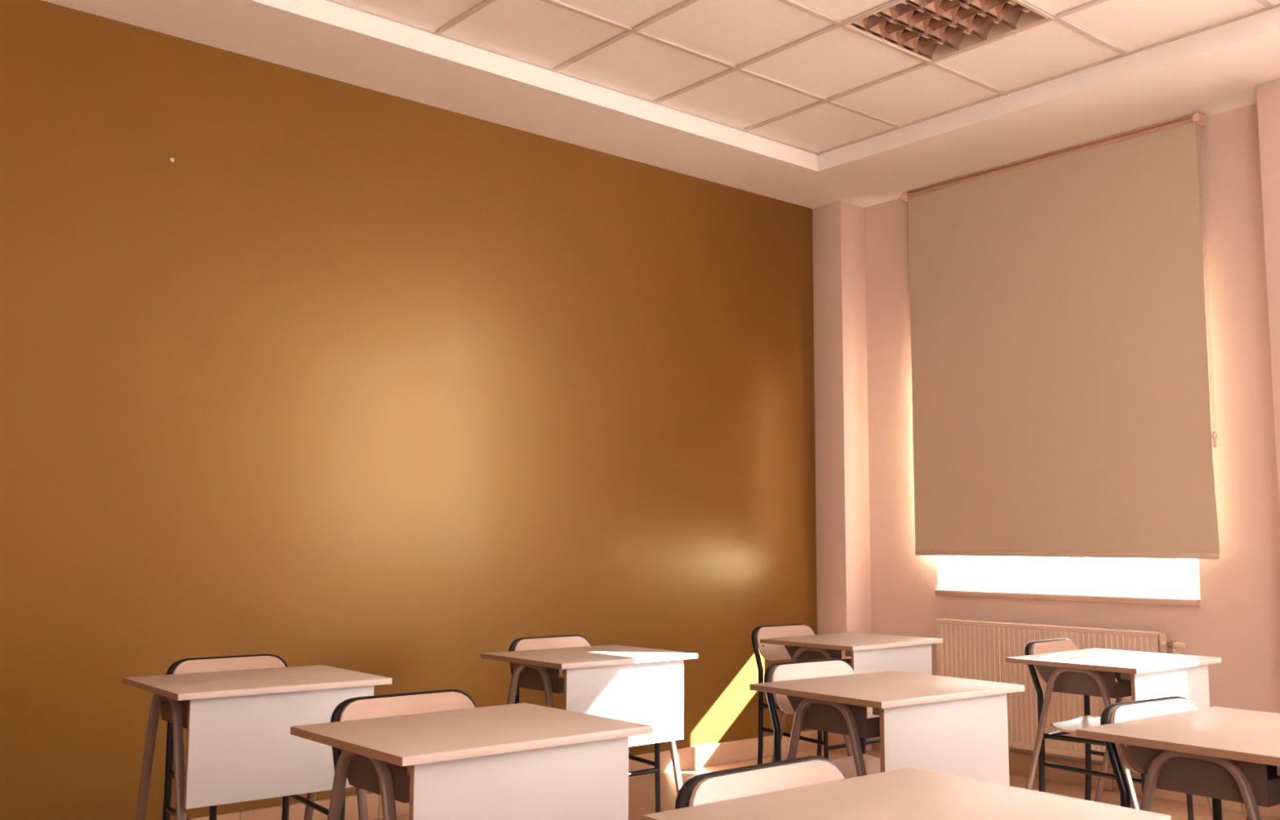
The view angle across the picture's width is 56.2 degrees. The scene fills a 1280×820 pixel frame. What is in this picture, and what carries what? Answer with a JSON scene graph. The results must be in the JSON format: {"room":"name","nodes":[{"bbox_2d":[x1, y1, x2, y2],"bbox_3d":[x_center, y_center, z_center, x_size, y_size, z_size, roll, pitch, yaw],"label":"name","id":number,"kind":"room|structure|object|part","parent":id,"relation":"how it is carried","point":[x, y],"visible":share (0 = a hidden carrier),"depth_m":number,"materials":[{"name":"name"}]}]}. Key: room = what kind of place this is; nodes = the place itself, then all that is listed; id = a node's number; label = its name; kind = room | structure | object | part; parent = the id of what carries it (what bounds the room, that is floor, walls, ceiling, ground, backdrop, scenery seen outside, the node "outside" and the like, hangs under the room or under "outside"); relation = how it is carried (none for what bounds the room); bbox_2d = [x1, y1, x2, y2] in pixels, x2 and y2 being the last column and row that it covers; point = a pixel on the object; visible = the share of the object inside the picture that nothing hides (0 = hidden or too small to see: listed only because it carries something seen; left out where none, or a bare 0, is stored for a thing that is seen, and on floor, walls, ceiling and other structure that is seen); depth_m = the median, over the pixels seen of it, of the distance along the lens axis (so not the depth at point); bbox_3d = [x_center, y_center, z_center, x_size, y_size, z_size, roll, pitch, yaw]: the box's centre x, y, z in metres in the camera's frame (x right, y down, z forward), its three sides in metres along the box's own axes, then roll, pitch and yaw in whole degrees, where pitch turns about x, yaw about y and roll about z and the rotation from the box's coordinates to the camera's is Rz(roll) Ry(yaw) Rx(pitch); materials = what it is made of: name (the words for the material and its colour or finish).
{"room":"classroom","nodes":[
{"label":"classroom","id":0,"kind":"room"},
{"bbox_2d":[0,0,817,819],"bbox_3d":[-1.703,-0.104,4.931,7.690,3.600,0.250,6,-8,-40],"label":"wall","id":1,"kind":"structure","parent":0,"point":[352,377],"depth_m":5.15,"materials":[{"name":"yellow paint"}]},
{"bbox_2d":[169,157,174,162],"bbox_3d":[-1.850,-0.983,4.725,0.018,0.018,0.025,6,-8,-40],"label":"nail","id":2,"kind":"object","parent":1,"relation":"attached to","point":[171,160],"visible":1,"depth_m":4.72,"materials":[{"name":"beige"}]},
{"bbox_2d":[190,728,817,819],"bbox_3d":[-1.654,1.617,4.611,7.011,0.108,0.020,6,-8,-40],"label":"baseboard","id":3,"kind":"structure","parent":1,"relation":"attached to","point":[708,754],"depth_m":6.09,"materials":[{"name":"brown wood"}]},
{"bbox_2d":[41,0,1279,208],"bbox_3d":[1.308,-2.125,1.607,7.640,0.588,9.514,6,-8,-40],"label":"ceiling","id":4,"kind":"structure","parent":0,"point":[780,100],"depth_m":5.25,"materials":[{"name":"tile"}]},
{"bbox_3d":[-1.300,-1.617,4.585,5.937,0.030,0.018,6,-8,-40],"label":"edge trim","id":5,"kind":"part","parent":4,"relation":"part of","materials":[{"name":"white paint"}]},
{"bbox_2d":[840,0,1053,63],"bbox_3d":[1.236,-1.605,4.828,0.596,0.093,0.596,6,-8,-40],"label":"light","id":6,"kind":"object","parent":4,"relation":"attached to","point":[928,31],"visible":0.95,"depth_m":4.90,"materials":[{"name":"beige"}]},
{"bbox_3d":[0.976,-1.594,4.879,0.022,0.062,0.134,6,-8,-40],"label":"louvre blade","id":7,"kind":"part","parent":6,"relation":"part of","materials":[{"name":"silver metal"}]},
{"bbox_3d":[1.061,-1.585,4.949,0.022,0.062,0.134,6,-8,-40],"label":"louvre blade","id":8,"kind":"part","parent":6,"relation":"part of","materials":[{"name":"silver metal"}]},
{"bbox_3d":[1.065,-1.605,4.774,0.022,0.062,0.134,6,-8,-40],"label":"louvre blade","id":9,"kind":"part","parent":6,"relation":"part of","materials":[{"name":"silver metal"}]},
{"bbox_3d":[1.145,-1.577,5.020,0.022,0.062,0.134,6,-8,-40],"label":"louvre blade","id":10,"kind":"part","parent":6,"relation":"part of","materials":[{"name":"silver metal"}]},
{"bbox_3d":[1.149,-1.597,4.844,0.022,0.062,0.134,6,-8,-40],"label":"louvre blade","id":11,"kind":"part","parent":6,"relation":"part of","materials":[{"name":"silver metal"}]},
{"bbox_3d":[1.229,-1.569,5.091,0.022,0.062,0.134,6,-8,-40],"label":"louvre blade","id":12,"kind":"part","parent":6,"relation":"part of","materials":[{"name":"silver metal"}]},
{"bbox_3d":[1.154,-1.616,4.669,0.022,0.062,0.134,6,-8,-40],"label":"louvre blade","id":13,"kind":"part","parent":6,"relation":"part of","materials":[{"name":"silver metal"}]},
{"bbox_3d":[1.234,-1.588,4.915,0.022,0.062,0.134,6,-8,-40],"label":"louvre blade","id":14,"kind":"part","parent":6,"relation":"part of","materials":[{"name":"silver metal"}]},
{"bbox_3d":[1.238,-1.608,4.739,0.022,0.062,0.134,6,-8,-40],"label":"louvre blade","id":15,"kind":"part","parent":6,"relation":"part of","materials":[{"name":"silver metal"}]},
{"bbox_3d":[1.318,-1.580,4.986,0.022,0.062,0.134,6,-8,-40],"label":"louvre blade","id":16,"kind":"part","parent":6,"relation":"part of","materials":[{"name":"silver metal"}]},
{"bbox_3d":[1.323,-1.600,4.810,0.022,0.062,0.134,6,-8,-40],"label":"louvre blade","id":17,"kind":"part","parent":6,"relation":"part of","materials":[{"name":"silver metal"}]},
{"bbox_3d":[1.327,-1.619,4.634,0.022,0.062,0.134,6,-8,-40],"label":"louvre blade","id":18,"kind":"part","parent":6,"relation":"part of","materials":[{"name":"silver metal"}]},
{"bbox_3d":[1.407,-1.591,4.881,0.022,0.062,0.134,6,-8,-40],"label":"louvre blade","id":19,"kind":"part","parent":6,"relation":"part of","materials":[{"name":"silver metal"}]},
{"bbox_3d":[1.412,-1.611,4.705,0.022,0.062,0.134,6,-8,-40],"label":"louvre blade","id":20,"kind":"part","parent":6,"relation":"part of","materials":[{"name":"silver metal"}]},
{"bbox_3d":[1.496,-1.603,4.776,0.022,0.062,0.134,6,-8,-40],"label":"louvre blade","id":21,"kind":"part","parent":6,"relation":"part of","materials":[{"name":"silver metal"}]},
{"bbox_3d":[3.535,-1.721,3.442,0.018,0.030,8.002,6,-8,-40],"label":"edge trim","id":22,"kind":"part","parent":4,"relation":"part of","materials":[{"name":"white paint"}]},
{"bbox_2d":[900,112,1220,559],"bbox_3d":[2.063,-0.288,6.104,0.090,2.059,1.709,6,-8,-40],"label":"roller blind","id":23,"kind":"object","parent":4,"relation":"hanging from","point":[1060,391],"visible":1,"depth_m":6.00,"materials":[{"name":"fabric"}]},
{"bbox_3d":[2.075,-1.308,6.223,0.062,0.006,1.656,6,-8,-40],"label":"head rail","id":24,"kind":"part","parent":23,"relation":"part of","materials":[{"name":"beige metal"}]},
{"bbox_3d":[2.588,-0.626,5.476,0.023,1.460,0.010,6,-8,-40],"label":"bead chain","id":25,"kind":"part","parent":23,"relation":"part of","materials":[{"name":"beige plastic"}]},
{"bbox_2d":[371,748,1279,819],"bbox_3d":[1.272,1.383,1.202,7.690,0.150,9.614,6,-8,-40],"label":"floor","id":26,"kind":"structure","parent":0,"point":[642,797],"depth_m":5.62,"materials":[{"name":"brown wood"}]},
{"bbox_2d":[162,653,328,819],"bbox_3d":[-1.213,1.181,3.725,0.417,0.786,0.479,5,-8,-39],"label":"chair","id":27,"kind":"object","parent":26,"relation":"on","point":[208,664],"visible":0.23,"depth_m":3.86,"materials":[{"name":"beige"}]},
{"bbox_3d":[-1.478,1.345,3.722,0.023,0.436,0.045,5,-8,-39],"label":"leg","id":28,"kind":"part","parent":27,"relation":"part of","materials":[{"name":"black metal"}]},
{"bbox_3d":[-1.364,1.119,3.609,0.020,0.020,0.335,5,-8,-39],"label":"seat rail","id":29,"kind":"part","parent":27,"relation":"part of","materials":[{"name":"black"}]},
{"bbox_3d":[-1.237,1.312,3.432,0.021,0.441,0.075,5,-8,-39],"label":"leg","id":30,"kind":"part","parent":27,"relation":"part of","materials":[{"name":"black metal"}]},
{"bbox_3d":[-1.339,0.976,3.902,0.411,0.340,0.081,5,-8,-39],"label":"frame","id":31,"kind":"part","parent":27,"relation":"part of","materials":[{"name":"black"}]},
{"bbox_3d":[-1.336,0.885,3.909,0.380,0.148,0.061,5,-8,-39],"label":"backrest","id":32,"kind":"part","parent":27,"relation":"part of","materials":[{"name":"brown wood"}]},
{"bbox_3d":[-1.179,1.374,3.968,0.023,0.436,0.045,5,-8,-39],"label":"leg","id":33,"kind":"part","parent":27,"relation":"part of","materials":[{"name":"black metal"}]},
{"bbox_2d":[122,664,392,819],"bbox_3d":[-1.162,1.183,3.589,0.641,0.750,0.570,5,-8,-39],"label":"school desk","id":34,"kind":"object","parent":26,"relation":"on","point":[241,745],"visible":0.8,"depth_m":3.42,"materials":[{"name":"laminate"}]},
{"bbox_3d":[-1.370,1.167,3.420,0.027,0.723,0.557,5,-8,-39],"label":"leg frame","id":35,"kind":"part","parent":34,"relation":"part of","materials":[{"name":"brown paint"}]},
{"bbox_3d":[-1.361,0.862,3.489,0.003,0.098,0.315,5,-8,-39],"label":"plate","id":36,"kind":"part","parent":34,"relation":"part of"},
{"bbox_3d":[-1.024,0.957,3.445,0.549,0.295,0.016,5,-8,-39],"label":"panel","id":37,"kind":"part","parent":34,"relation":"part of","materials":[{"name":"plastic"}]},
{"bbox_3d":[-0.953,1.207,3.757,0.027,0.723,0.557,5,-8,-39],"label":"leg frame","id":38,"kind":"part","parent":34,"relation":"part of","materials":[{"name":"brown paint"}]},
{"bbox_2d":[330,688,476,819],"bbox_3d":[-0.445,1.080,2.782,0.417,0.786,0.479,6,-8,-40],"label":"chair","id":39,"kind":"object","parent":26,"relation":"on","point":[423,701],"visible":0.38,"depth_m":2.96,"materials":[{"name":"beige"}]},
{"bbox_3d":[-0.569,0.784,2.965,0.380,0.148,0.061,6,-8,-40],"label":"backrest","id":40,"kind":"part","parent":39,"relation":"part of","materials":[{"name":"brown wood"}]},
{"bbox_2d":[290,702,653,819],"bbox_3d":[-0.382,1.084,2.659,0.641,0.750,0.570,6,-8,-40],"label":"school desk","id":41,"kind":"object","parent":26,"relation":"on","point":[517,761],"visible":1,"depth_m":2.56,"materials":[{"name":"white wood"}]},
{"bbox_3d":[-0.586,1.067,2.486,0.027,0.723,0.557,6,-8,-40],"label":"leg frame","id":42,"kind":"part","parent":41,"relation":"part of","materials":[{"name":"brown paint"}]},
{"bbox_3d":[-0.578,0.761,2.555,0.003,0.098,0.315,6,-8,-40],"label":"plate","id":43,"kind":"part","parent":41,"relation":"part of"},
{"bbox_3d":[-0.239,0.858,2.518,0.549,0.295,0.016,6,-8,-40],"label":"panel","id":44,"kind":"part","parent":41,"relation":"part of","materials":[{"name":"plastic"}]},
{"bbox_2d":[508,634,660,812],"bbox_3d":[-0.222,1.286,4.625,0.417,0.786,0.479,6,-8,-40],"label":"chair","id":45,"kind":"object","parent":26,"relation":"on","point":[568,640],"visible":0.2,"depth_m":4.73,"materials":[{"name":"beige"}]},
{"bbox_3d":[-0.349,1.080,4.801,0.411,0.340,0.081,6,-8,-40],"label":"frame","id":46,"kind":"part","parent":45,"relation":"part of","materials":[{"name":"black metal"}]},
{"bbox_3d":[-0.346,0.990,4.808,0.380,0.148,0.061,6,-8,-40],"label":"backrest","id":47,"kind":"part","parent":45,"relation":"part of","materials":[{"name":"brown wood"}]},
{"bbox_3d":[0.053,1.445,4.581,0.021,0.441,0.075,6,-8,-40],"label":"leg","id":48,"kind":"part","parent":45,"relation":"part of","materials":[{"name":"black metal"}]},
{"bbox_2d":[480,644,697,794],"bbox_3d":[-0.192,1.282,4.439,0.641,0.750,0.570,6,-8,-40],"label":"school desk","id":49,"kind":"object","parent":26,"relation":"on","point":[637,684],"visible":0.63,"depth_m":4.33,"materials":[{"name":"white wood"}]},
{"bbox_3d":[-0.396,1.266,4.265,0.027,0.723,0.557,6,-8,-40],"label":"leg frame","id":50,"kind":"part","parent":49,"relation":"part of","materials":[{"name":"brown paint"}]},
{"bbox_3d":[-0.388,0.960,4.334,0.003,0.098,0.315,6,-8,-40],"label":"plate","id":51,"kind":"part","parent":49,"relation":"part of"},
{"bbox_3d":[-0.050,1.056,4.299,0.549,0.295,0.016,6,-8,-40],"label":"panel","id":52,"kind":"part","parent":49,"relation":"part of","materials":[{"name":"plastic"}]},
{"bbox_3d":[0.011,1.306,4.613,0.027,0.723,0.557,6,-8,-40],"label":"leg frame","id":53,"kind":"part","parent":49,"relation":"part of","materials":[{"name":"brown paint"}]},
{"bbox_2d":[674,755,844,808],"bbox_3d":[0.350,0.979,1.836,0.417,0.786,0.479,6,-8,-40],"label":"chair","id":54,"kind":"object","parent":26,"relation":"on","point":[761,778],"visible":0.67,"depth_m":2.02,"materials":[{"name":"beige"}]},
{"bbox_2d":[751,622,879,764],"bbox_3d":[0.801,1.373,5.371,0.417,0.786,0.479,5,-8,-39],"label":"chair","id":55,"kind":"object","parent":26,"relation":"on","point":[770,651],"visible":0.29,"depth_m":5.44,"materials":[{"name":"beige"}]},
{"bbox_3d":[0.536,1.538,5.371,0.023,0.436,0.045,5,-8,-39],"label":"leg","id":56,"kind":"part","parent":55,"relation":"part of","materials":[{"name":"black metal"}]},
{"bbox_3d":[0.649,1.311,5.256,0.020,0.020,0.335,5,-8,-39],"label":"seat rail","id":57,"kind":"part","parent":55,"relation":"part of","materials":[{"name":"black metal"}]},
{"bbox_3d":[0.677,1.168,5.549,0.411,0.340,0.081,5,-8,-39],"label":"frame","id":58,"kind":"part","parent":55,"relation":"part of","materials":[{"name":"black metal"}]},
{"bbox_3d":[0.680,1.077,5.556,0.380,0.148,0.061,5,-8,-39],"label":"backrest","id":59,"kind":"part","parent":55,"relation":"part of","materials":[{"name":"brown wood"}]},
{"bbox_3d":[0.838,1.566,5.613,0.023,0.436,0.045,5,-8,-39],"label":"leg","id":60,"kind":"part","parent":55,"relation":"part of","materials":[{"name":"black metal"}]},
{"bbox_3d":[0.774,1.503,5.079,0.021,0.441,0.075,5,-8,-39],"label":"leg","id":61,"kind":"part","parent":55,"relation":"part of","materials":[{"name":"black metal"}]},
{"bbox_2d":[764,657,880,778],"bbox_3d":[0.680,1.182,3.658,0.417,0.786,0.479,5,-8,-38],"label":"chair","id":62,"kind":"object","parent":26,"relation":"on","point":[788,670],"visible":0.3,"depth_m":3.79,"materials":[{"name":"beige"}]},
{"bbox_3d":[0.561,0.887,3.845,0.380,0.148,0.061,5,-8,-38],"label":"backrest","id":63,"kind":"part","parent":62,"relation":"part of","materials":[{"name":"white plastic"}]},
{"bbox_3d":[0.702,1.112,3.638,0.396,0.053,0.390,5,-8,-38],"label":"seat","id":64,"kind":"part","parent":62,"relation":"part of","materials":[{"name":"brown wood"}]},
{"bbox_2d":[760,631,942,761],"bbox_3d":[0.919,1.370,5.182,0.641,0.750,0.570,6,-9,-42],"label":"school desk","id":65,"kind":"object","parent":26,"relation":"on","point":[868,652],"visible":0.48,"depth_m":5.08,"materials":[{"name":"white wood"}]},
{"bbox_3d":[0.721,1.353,5.002,0.027,0.723,0.557,6,-9,-42],"label":"leg frame","id":66,"kind":"part","parent":65,"relation":"part of","materials":[{"name":"brown paint"}]},
{"bbox_3d":[0.727,1.047,5.071,0.003,0.098,0.315,6,-9,-42],"label":"plate","id":67,"kind":"part","parent":65,"relation":"part of","materials":[{"name":"brown metal"}]},
{"bbox_3d":[1.067,1.145,5.046,0.549,0.295,0.016,6,-9,-42],"label":"panel","id":68,"kind":"part","parent":65,"relation":"part of","materials":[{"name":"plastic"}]},
{"bbox_2d":[749,670,1024,785],"bbox_3d":[0.723,1.181,3.491,0.641,0.750,0.570,5,-8,-38],"label":"school desk","id":69,"kind":"object","parent":26,"relation":"on","point":[954,726],"visible":0.73,"depth_m":3.38,"materials":[{"name":"white wood"}]},
{"bbox_3d":[0.522,0.860,3.394,0.003,0.098,0.315,5,-8,-38],"label":"plate","id":70,"kind":"part","parent":69,"relation":"part of","materials":[{"name":"brown metal"}]},
{"bbox_3d":[0.513,1.165,3.325,0.027,0.723,0.557,5,-8,-38],"label":"leg frame","id":71,"kind":"part","parent":69,"relation":"part of","materials":[{"name":"brown paint"}]},
{"bbox_3d":[0.859,0.955,3.345,0.549,0.295,0.016,5,-8,-38],"label":"panel","id":72,"kind":"part","parent":69,"relation":"part of","materials":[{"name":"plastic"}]},
{"bbox_2d":[642,767,1171,819],"bbox_3d":[0.404,0.991,1.791,0.641,0.750,0.570,5,-8,-39],"label":"school desk","id":73,"kind":"object","parent":26,"relation":"on","point":[907,793],"visible":1,"depth_m":1.90,"materials":[{"name":"white wood"}]},
{"bbox_2d":[1024,637,1194,819],"bbox_3d":[1.787,1.289,4.572,0.417,0.786,0.479,6,-9,-44],"label":"chair","id":74,"kind":"object","parent":26,"relation":"on","point":[1060,644],"visible":0.4,"depth_m":4.59,"materials":[{"name":"plywood"},{"name":"black painted steel"}]},
{"bbox_3d":[1.521,1.451,4.547,0.023,0.436,0.045,6,-9,-44],"label":"leg","id":75,"kind":"part","parent":74,"relation":"part of","materials":[{"name":"black metal"}]},
{"bbox_3d":[1.652,0.992,4.745,0.380,0.148,0.061,6,-9,-44],"label":"backrest","id":76,"kind":"part","parent":74,"relation":"part of","materials":[{"name":"brown wood"}]},
{"bbox_3d":[1.649,1.082,4.737,0.411,0.340,0.081,6,-9,-44],"label":"frame","id":77,"kind":"part","parent":74,"relation":"part of","materials":[{"name":"black metal"}]},
{"bbox_3d":[1.668,1.262,4.696,0.388,0.018,0.018,6,-9,-44],"label":"rail","id":78,"kind":"part","parent":74,"relation":"part of","materials":[{"name":"black metal"}]},
{"bbox_3d":[1.647,1.226,4.443,0.020,0.020,0.335,6,-9,-44],"label":"seat rail","id":79,"kind":"part","parent":74,"relation":"part of","materials":[{"name":"black metal"}]},
{"bbox_3d":[1.812,1.219,4.554,0.396,0.053,0.390,6,-9,-44],"label":"seat","id":80,"kind":"part","parent":74,"relation":"part of","materials":[{"name":"brown wood"}]},
{"bbox_3d":[1.798,1.482,4.816,0.023,0.436,0.045,6,-9,-44],"label":"leg","id":81,"kind":"part","parent":74,"relation":"part of","materials":[{"name":"black metal"}]},
{"bbox_3d":[1.786,1.419,4.278,0.021,0.441,0.075,6,-9,-44],"label":"leg","id":82,"kind":"part","parent":74,"relation":"part of","materials":[{"name":"black metal"}]},
{"bbox_3d":[2.063,1.450,4.548,0.021,0.441,0.075,6,-9,-44],"label":"leg","id":83,"kind":"part","parent":74,"relation":"part of","materials":[{"name":"black metal"}]},
{"bbox_2d":[1005,647,1221,816],"bbox_3d":[1.741,1.284,4.374,0.641,0.750,0.570,6,-8,-40],"label":"school desk","id":84,"kind":"object","parent":26,"relation":"on","point":[1140,675],"visible":0.65,"depth_m":4.28,"materials":[{"name":"white wood"}]},
{"bbox_3d":[1.545,0.961,4.269,0.003,0.098,0.315,6,-8,-40],"label":"plate","id":85,"kind":"part","parent":84,"relation":"part of","materials":[{"name":"brown metal"}]},
{"bbox_3d":[1.537,1.267,4.200,0.027,0.723,0.557,6,-8,-40],"label":"leg frame","id":86,"kind":"part","parent":84,"relation":"part of","materials":[{"name":"brown paint"}]},
{"bbox_3d":[1.910,0.998,4.581,0.003,0.098,0.315,6,-8,-40],"label":"plate","id":87,"kind":"part","parent":84,"relation":"part of","materials":[{"name":"brown metal"}]},
{"bbox_3d":[1.944,1.308,4.548,0.027,0.723,0.557,6,-8,-40],"label":"leg frame","id":88,"kind":"part","parent":84,"relation":"part of","materials":[{"name":"brown paint"}]},
{"bbox_3d":[1.883,1.058,4.234,0.549,0.295,0.016,6,-8,-40],"label":"panel","id":89,"kind":"part","parent":84,"relation":"part of","materials":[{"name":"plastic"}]},
{"bbox_2d":[1100,695,1222,819],"bbox_3d":[1.374,1.081,2.712,0.417,0.786,0.479,5,-8,-35],"label":"chair","id":90,"kind":"object","parent":26,"relation":"on","point":[1139,708],"visible":0.47,"depth_m":2.85,"materials":[{"name":"plywood"},{"name":"black painted steel"}]},
{"bbox_3d":[1.262,0.786,2.904,0.380,0.148,0.061,5,-8,-35],"label":"backrest","id":91,"kind":"part","parent":90,"relation":"part of","materials":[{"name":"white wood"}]},
{"bbox_2d":[1075,706,1279,819],"bbox_3d":[1.379,1.091,2.654,0.641,0.750,0.570,5,-8,-38],"label":"school desk","id":92,"kind":"object","parent":26,"relation":"on","point":[1217,752],"visible":1,"depth_m":2.57,"materials":[{"name":"white wood"}]},
{"bbox_3d":[1.177,0.770,2.557,0.003,0.098,0.315,5,-8,-38],"label":"plate","id":93,"kind":"part","parent":92,"relation":"part of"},
{"bbox_3d":[1.169,1.076,2.488,0.027,0.723,0.557,5,-8,-38],"label":"leg frame","id":94,"kind":"part","parent":92,"relation":"part of","materials":[{"name":"brown paint"}]},
{"bbox_2d":[812,200,871,749],"bbox_3d":[1.184,0.361,7.015,0.219,3.162,0.224,6,-8,-40],"label":"column","id":95,"kind":"structure","parent":0,"point":[843,579],"depth_m":6.97,"materials":[{"name":"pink paint"}]},
{"bbox_2d":[822,730,847,752],"bbox_3d":[1.093,1.869,6.761,0.020,0.108,0.200,6,-8,-40],"label":"baseboard","id":96,"kind":"structure","parent":95,"relation":"attached to","point":[833,738],"depth_m":6.73,"materials":[{"name":"beige wood"}]},
{"bbox_2d":[864,102,1279,765],"bbox_3d":[4.161,-0.201,3.817,0.160,3.600,9.014,6,-8,-40],"label":"wall","id":97,"kind":"structure","parent":0,"point":[1237,620],"depth_m":5.51,"materials":[{"name":"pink paint"}]},
{"bbox_2d":[935,617,1186,761],"bbox_3d":[2.057,1.379,5.931,0.116,0.617,1.327,6,-8,-40],"label":"radiator","id":98,"kind":"object","parent":97,"relation":"attached to","point":[972,649],"visible":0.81,"depth_m":6.00,"materials":[{"name":"beige metal"}]},
{"bbox_2d":[935,617,1166,634],"bbox_3d":[2.014,1.079,5.991,0.082,0.008,1.229,6,-8,-40],"label":"grille","id":99,"kind":"object","parent":98,"relation":"attached to","point":[944,621],"depth_m":5.98,"materials":[{"name":"beige metal"}]},
{"bbox_3d":[2.462,1.072,5.465,0.026,0.028,0.045,6,-8,-40],"label":"valve knob","id":100,"kind":"part","parent":98,"relation":"part of","materials":[{"name":"white plastic"}]},
{"bbox_2d":[934,555,1200,605],"bbox_3d":[2.152,0.197,6.145,0.195,1.535,1.438,6,-8,-40],"label":"window","id":101,"kind":"structure","parent":97,"relation":"in","point":[1079,587],"depth_m":6.04,"materials":[{"name":"white plastic"}]},
{"bbox_3d":[1.986,0.213,6.432,0.058,1.421,0.702,6,-8,-40],"label":"sash","id":102,"kind":"part","parent":101,"relation":"part of","materials":[{"name":"white plastic"}]},
{"bbox_3d":[2.125,0.943,6.043,0.135,0.030,1.438,6,-8,-40],"label":"sill","id":103,"kind":"part","parent":101,"relation":"part of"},
{"bbox_3d":[2.131,0.927,6.050,0.120,0.003,1.438,6,-8,-40],"label":"sill","id":104,"kind":"part","parent":101,"relation":"part of","materials":[{"name":"white plastic"}]},
{"bbox_3d":[2.442,0.155,5.895,0.058,1.421,0.592,6,-8,-40],"label":"sash","id":105,"kind":"part","parent":101,"relation":"part of","materials":[{"name":"white plastic"}]},
{"bbox_2d":[871,736,1279,817],"bbox_3d":[2.083,1.781,5.929,0.020,0.108,2.351,6,-8,-40],"label":"baseboard","id":106,"kind":"structure","parent":97,"relation":"attached to","point":[1019,762],"depth_m":5.79,"materials":[{"name":"brown wood"}]},
{"bbox_2d":[1256,79,1279,518],"bbox_3d":[2.961,0.136,4.916,0.219,3.162,0.585,6,-8,-40],"label":"column","id":107,"kind":"structure","parent":0,"point":[1268,94],"depth_m":5.15,"materials":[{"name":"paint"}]},
{"label":"outside","id":108,"kind":"structure","parent":0,"visible":0},
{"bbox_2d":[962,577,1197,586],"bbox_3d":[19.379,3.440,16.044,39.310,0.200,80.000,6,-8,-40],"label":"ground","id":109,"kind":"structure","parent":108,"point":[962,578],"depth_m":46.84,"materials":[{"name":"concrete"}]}
]}

